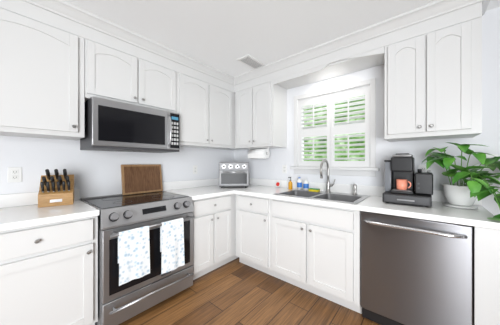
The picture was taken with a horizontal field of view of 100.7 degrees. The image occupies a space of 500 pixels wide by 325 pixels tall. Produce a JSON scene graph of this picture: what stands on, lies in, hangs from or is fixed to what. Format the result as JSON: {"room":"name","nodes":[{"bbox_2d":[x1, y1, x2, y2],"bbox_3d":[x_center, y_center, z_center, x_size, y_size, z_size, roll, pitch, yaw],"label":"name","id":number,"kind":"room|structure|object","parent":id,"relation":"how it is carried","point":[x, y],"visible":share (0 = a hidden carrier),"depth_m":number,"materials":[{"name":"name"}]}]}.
{"room":"kitchen","nodes":[
{"label":"kitchen","id":0,"kind":"room"},
{"bbox_2d":[0,136,233,199],"bbox_3d":[-1.829,0.034,1.696,0.150,2.440,4.950,0,0,40],"label":"wall","id":1,"kind":"structure","parent":0,"point":[96,173],"depth_m":1.95,"materials":[{"name":"paint"}]},
{"bbox_2d":[8,167,21,182],"bbox_3d":[-1.811,0.094,1.595,0.007,0.116,0.072,0,0,40],"label":"electrical outlet","id":2,"kind":"object","parent":1,"relation":"attached to","point":[14,174],"visible":1,"depth_m":1.59,"materials":[{"name":"white plastic"}]},
{"bbox_2d":[0,8,83,139],"bbox_3d":[-1.627,-0.599,1.526,0.374,0.795,0.593,0,0,40],"label":"upper cabinet","id":3,"kind":"object","parent":1,"relation":"attached to","point":[41,80],"visible":1,"depth_m":1.46,"materials":[{"name":"paint"}]},
{"bbox_2d":[0,0,231,91],"bbox_3d":[-1.097,-1.091,2.183,0.332,0.188,2.280,0,0,40],"label":"trim","id":4,"kind":"structure","parent":1,"relation":"attached to","point":[49,18],"depth_m":1.73,"materials":[{"name":"paint"}]},
{"bbox_2d":[84,39,175,112],"bbox_3d":[-1.176,-0.760,2.057,0.374,0.472,0.791,0,0,40],"label":"upper cabinet","id":5,"kind":"object","parent":1,"relation":"attached to","point":[113,74],"visible":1,"depth_m":1.88,"materials":[{"name":"paint"}]},
{"bbox_2d":[80,96,179,152],"bbox_3d":[-1.133,-0.318,2.035,0.464,0.407,0.760,0,0,40],"label":"microwave","id":6,"kind":"object","parent":5,"relation":"attached to","point":[110,125],"visible":1,"depth_m":1.83,"materials":[{"name":"grey metal"}]},
{"bbox_2d":[193,165,196,173],"bbox_3d":[-0.752,0.099,2.841,0.007,0.116,0.072,0,0,40],"label":"electrical outlet","id":7,"kind":"object","parent":1,"relation":"attached to","point":[194,169],"visible":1,"depth_m":2.84,"materials":[{"name":"white plastic"}]},
{"bbox_2d":[176,72,248,149],"bbox_3d":[-0.521,-0.599,2.828,0.374,0.795,1.227,0,0,40],"label":"upper cabinet","id":8,"kind":"object","parent":1,"relation":"attached to","point":[205,111],"visible":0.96,"depth_m":2.55,"materials":[{"name":"paint"}]},
{"bbox_2d":[95,257,380,324],"bbox_3d":[-0.182,1.279,0.198,4.600,0.050,5.100,0,0,40],"label":"floor","id":9,"kind":"structure","parent":0,"point":[235,292],"depth_m":1.82,"materials":[{"name":"brown wood"}]},
{"bbox_2d":[0,216,97,324],"bbox_3d":[-1.516,0.818,1.448,0.644,0.871,0.617,0,0,40],"label":"base cabinet","id":10,"kind":"object","parent":9,"relation":"on","point":[48,274],"visible":1,"depth_m":1.31,"materials":[{"name":"paint"}]},
{"bbox_2d":[0,189,99,230],"bbox_3d":[-1.518,0.309,1.450,0.638,0.140,0.619,0,0,40],"label":"countertop","id":11,"kind":"structure","parent":10,"relation":"on","point":[19,210],"depth_m":1.43,"materials":[{"name":"stone"}]},
{"bbox_2d":[38,169,73,207],"bbox_3d":[-1.548,0.194,1.663,0.200,0.288,0.201,0,0,-38],"label":"knife block","id":12,"kind":"object","parent":11,"relation":"on","point":[56,189],"visible":1,"depth_m":1.62,"materials":[{"name":"brown wood"}]},
{"bbox_2d":[81,191,194,324],"bbox_3d":[-1.026,0.789,1.944,0.728,0.927,0.756,0,0,40],"label":"range","id":13,"kind":"object","parent":9,"relation":"on","point":[117,303],"visible":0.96,"depth_m":1.69,"materials":[{"name":"silver metal"}]},
{"bbox_2d":[118,226,149,285],"bbox_3d":[-0.874,0.691,1.569,0.045,0.376,0.222,0,0,40],"label":"towel","id":14,"kind":"object","parent":13,"relation":"hanging from","point":[134,253],"visible":0.98,"depth_m":1.56,"materials":[{"name":"white fabric"}]},
{"bbox_2d":[121,164,162,194],"bbox_3d":[-1.175,0.178,2.275,0.067,0.313,0.420,0,0,40],"label":"cutting board","id":15,"kind":"object","parent":13,"relation":"on","point":[141,178],"visible":0.98,"depth_m":2.25,"materials":[{"name":"brown wood"}]},
{"bbox_2d":[160,218,184,273],"bbox_3d":[-0.674,0.716,1.805,0.044,0.426,0.212,0,0,40],"label":"towel","id":16,"kind":"object","parent":13,"relation":"hanging from","point":[172,241],"visible":1,"depth_m":1.79,"materials":[{"name":"white fabric"}]},
{"bbox_2d":[192,194,237,279],"bbox_3d":[-0.418,0.818,2.740,0.644,0.871,1.227,0,0,40],"label":"base cabinet","id":17,"kind":"object","parent":9,"relation":"on","point":[214,233],"visible":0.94,"depth_m":2.32,"materials":[{"name":"paint"}]},
{"bbox_2d":[162,179,231,199],"bbox_3d":[-0.638,0.309,2.487,0.638,0.140,0.561,0,0,40],"label":"countertop","id":18,"kind":"structure","parent":17,"relation":"on","point":[203,188],"depth_m":2.58,"materials":[{"name":"stone"}]},
{"bbox_2d":[214,159,499,229],"bbox_3d":[0.565,0.250,2.271,2.750,0.577,0.668,0,0,40],"label":"countertop","id":19,"kind":"structure","parent":17,"relation":"on","point":[365,198],"depth_m":1.84,"materials":[{"name":"stone"}]},
{"bbox_2d":[219,162,248,187],"bbox_3d":[-0.224,0.165,2.897,0.400,0.345,0.404,0,0,-5],"label":"toaster oven","id":20,"kind":"object","parent":19,"relation":"on","point":[232,174],"visible":1,"depth_m":2.74,"materials":[{"name":"silver metal"}]},
{"bbox_2d":[288,177,291,189],"bbox_3d":[0.506,0.260,2.605,0.056,0.155,0.052,0,0,40],"label":"soap bottle","id":21,"kind":"object","parent":19,"relation":"on","point":[290,185],"visible":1,"depth_m":2.58,"materials":[{"name":"orange"}]},
{"bbox_2d":[297,177,301,189],"bbox_3d":[0.607,0.258,2.539,0.061,0.150,0.061,0,0,40],"label":"dish soap","id":22,"kind":"object","parent":19,"relation":"on","point":[299,183],"visible":1,"depth_m":2.52,"materials":[{"name":"plastic"}]},
{"bbox_2d":[303,179,308,190],"bbox_3d":[0.669,0.265,2.474,0.065,0.135,0.065,0,0,40],"label":"dish soap","id":23,"kind":"object","parent":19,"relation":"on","point":[305,185],"visible":1,"depth_m":2.45,"materials":[{"name":"white plastic"}]},
{"bbox_2d":[309,188,319,191],"bbox_3d":[0.738,0.317,2.378,0.110,0.032,0.070,0,0,40],"label":"sponge","id":24,"kind":"object","parent":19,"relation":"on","point":[314,190],"visible":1,"depth_m":2.35,"materials":[{"name":"yellow"}]},
{"bbox_2d":[319,159,357,195],"bbox_3d":[0.913,0.147,2.153,0.327,0.371,0.250,0,0,40],"label":"faucet","id":25,"kind":"object","parent":19,"relation":"on","point":[327,193],"depth_m":2.22,"materials":[{"name":"silver metal"}]},
{"bbox_2d":[382,191,431,206],"bbox_3d":[1.327,0.297,1.750,0.310,0.082,0.331,0,0,40],"label":"drawer","id":26,"kind":"object","parent":19,"relation":"on","point":[413,199],"visible":0.94,"depth_m":1.62,"materials":[{"name":"black plastic"}]},
{"bbox_2d":[384,153,413,194],"bbox_3d":[1.297,0.090,1.802,0.202,0.330,0.250,0,0,40],"label":"coffee maker","id":27,"kind":"object","parent":26,"relation":"on","point":[399,166],"visible":1,"depth_m":1.74,"materials":[{"name":"grey plastic"}]},
{"bbox_2d":[396,179,411,189],"bbox_3d":[1.284,0.186,1.730,0.104,0.085,0.077,0,0,40],"label":"coffee mug","id":28,"kind":"object","parent":27,"relation":"on","point":[401,184],"visible":0.98,"depth_m":1.71,"materials":[{"name":"orange ceramic"}]},
{"bbox_2d":[415,169,432,194],"bbox_3d":[1.463,0.155,1.742,0.113,0.200,0.295,0,0,40],"label":"milk frother","id":29,"kind":"object","parent":26,"relation":"on","point":[423,183],"visible":1,"depth_m":1.64,"materials":[{"name":"black plastic"}]},
{"bbox_2d":[422,142,499,220],"bbox_3d":[1.588,0.249,1.415,0.642,0.797,0.637,0,0,40],"label":"pothos plant","id":30,"kind":"object","parent":19,"relation":"on","point":[461,195],"visible":1,"depth_m":1.46,"materials":[{"name":"green plant"}]},
{"bbox_2d":[236,194,273,275],"bbox_3d":[0.200,0.818,2.598,0.524,0.871,0.644,0,0,40],"label":"base cabinet","id":31,"kind":"object","parent":9,"relation":"on","point":[253,231],"visible":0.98,"depth_m":2.35,"materials":[{"name":"paint"}]},
{"bbox_2d":[271,199,361,313],"bbox_3d":[0.729,0.818,2.148,0.862,0.871,0.644,0,0,40],"label":"base cabinet","id":32,"kind":"object","parent":9,"relation":"on","point":[316,249],"visible":0.9,"depth_m":1.86,"materials":[{"name":"paint"}]},
{"bbox_2d":[361,211,472,324],"bbox_3d":[1.283,0.818,1.649,0.610,0.864,0.650,0,0,40],"label":"dishwasher","id":33,"kind":"object","parent":9,"relation":"on","point":[414,271],"visible":0.94,"depth_m":1.42,"materials":[{"name":"grey metal"}]},
{"bbox_2d":[472,226,499,324],"bbox_3d":[1.581,0.818,1.441,0.102,0.871,0.618,0,0,40],"label":"end panel","id":34,"kind":"object","parent":9,"relation":"on","point":[486,276],"visible":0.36,"depth_m":1.21,"materials":[{"name":"paint"}]},
{"bbox_2d":[63,0,499,76],"bbox_3d":[-0.182,-1.226,0.198,4.600,0.080,5.100,0,0,40],"label":"ceiling","id":35,"kind":"structure","parent":0,"point":[223,35],"depth_m":1.74,"materials":[{"name":"paint"}]},
{"bbox_2d":[22,0,233,83],"bbox_3d":[-0.966,-1.141,2.032,0.060,0.088,2.220,0,0,40],"label":"crown molding","id":36,"kind":"structure","parent":35,"relation":"attached to","point":[62,8],"depth_m":1.83,"materials":[{"name":"paint"}]},
{"bbox_2d":[237,54,264,69],"bbox_3d":[0.019,-1.178,2.442,0.170,0.016,0.320,0,0,40],"label":"ceiling vent","id":37,"kind":"object","parent":35,"relation":"in","point":[250,61],"visible":1,"depth_m":2.42,"materials":[{"name":"white plastic"}]},
{"bbox_2d":[232,0,489,84],"bbox_3d":[0.680,-1.141,2.137,2.434,0.088,0.060,0,0,40],"label":"crown molding","id":38,"kind":"structure","parent":35,"relation":"attached to","point":[431,10],"depth_m":1.83,"materials":[{"name":"paint"}]},
{"bbox_2d":[234,7,499,215],"bbox_3d":[1.421,0.034,2.084,4.300,2.440,0.150,0,0,40],"label":"wall","id":39,"kind":"structure","parent":0,"point":[270,167],"depth_m":1.93,"materials":[{"name":"paint"}]},
{"bbox_2d":[235,81,286,148],"bbox_3d":[0.127,-0.599,2.837,0.648,0.795,0.374,0,0,40],"label":"upper cabinet","id":40,"kind":"object","parent":39,"relation":"attached to","point":[260,115],"visible":1,"depth_m":2.67,"materials":[{"name":"paint"}]},
{"bbox_2d":[248,147,269,158],"bbox_3d":[0.118,-0.126,2.829,0.340,0.148,0.134,0,0,40],"label":"paper towel holder","id":41,"kind":"object","parent":40,"relation":"attached to","point":[254,153],"visible":1,"depth_m":2.77,"materials":[{"name":"white plastic"}]},
{"bbox_2d":[282,165,286,172],"bbox_3d":[0.466,0.089,2.791,0.072,0.116,0.007,0,0,40],"label":"electrical outlet","id":42,"kind":"object","parent":39,"relation":"attached to","point":[284,168],"visible":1,"depth_m":2.79,"materials":[{"name":"white plastic"}]},
{"bbox_2d":[273,47,384,88],"bbox_3d":[0.824,-0.969,2.273,1.142,0.058,0.331,0,0,40],"label":"soffit","id":43,"kind":"object","parent":39,"relation":"attached to","point":[365,60],"visible":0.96,"depth_m":2.17,"materials":[{"name":"paint"}]},
{"bbox_2d":[290,167,378,176],"bbox_3d":[0.910,0.099,2.379,0.980,0.090,0.060,0,0,40],"label":"window sill","id":44,"kind":"structure","parent":39,"relation":"attached to","point":[352,171],"depth_m":2.31,"materials":[{"name":"paint"}]},
{"bbox_2d":[294,78,375,167],"bbox_3d":[0.924,-0.401,2.395,0.920,0.910,0.018,0,0,40],"label":"window","id":45,"kind":"structure","parent":39,"relation":"in","point":[372,82],"depth_m":2.17,"materials":[{"name":"paint"}]},
{"bbox_2d":[298,85,369,167],"bbox_3d":[0.974,-0.376,2.455,0.819,0.859,0.161,0,0,40],"label":"window shutters","id":46,"kind":"object","parent":45,"relation":"attached to","point":[331,129],"visible":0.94,"depth_m":2.38,"materials":[{"name":"paint"}]},
{"bbox_2d":[232,2,481,92],"bbox_3d":[0.657,-1.091,2.414,2.706,0.188,0.332,0,0,40],"label":"trim","id":47,"kind":"structure","parent":39,"relation":"attached to","point":[474,11],"depth_m":1.80,"materials":[{"name":"paint"}]},
{"bbox_2d":[418,165,428,171],"bbox_3d":[1.560,0.079,1.862,0.072,0.116,0.007,0,0,40],"label":"electrical outlet","id":48,"kind":"object","parent":39,"relation":"attached to","point":[423,168],"visible":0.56,"depth_m":1.86,"materials":[{"name":"white plastic"}]},
{"bbox_2d":[385,17,481,141],"bbox_3d":[1.461,-0.599,1.704,0.562,0.795,0.374,0,0,40],"label":"upper cabinet","id":49,"kind":"object","parent":39,"relation":"attached to","point":[433,85],"visible":1,"depth_m":1.55,"materials":[{"name":"paint"}]},
{"bbox_2d":[482,4,488,15],"bbox_3d":[1.719,-1.141,1.527,0.060,0.088,0.308,0,0,40],"label":"crown molding","id":50,"kind":"structure","parent":39,"relation":"attached to","point":[484,6],"depth_m":1.54,"materials":[{"name":"paint"}]},
{"bbox_2d":[484,154,497,168],"bbox_3d":[1.865,-0.006,1.603,0.072,0.116,0.007,0,0,40],"label":"electrical outlet","id":51,"kind":"object","parent":39,"relation":"attached to","point":[490,156],"visible":0.33,"depth_m":1.60,"materials":[{"name":"white plastic"}]},
{"label":"outside","id":52,"kind":"structure","parent":0,"visible":0},
{"bbox_2d":[304,95,364,160],"bbox_3d":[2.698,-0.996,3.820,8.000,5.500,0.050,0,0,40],"label":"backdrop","id":53,"kind":"structure","parent":52,"point":[346,147],"depth_m":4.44,"materials":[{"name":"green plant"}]}
]}

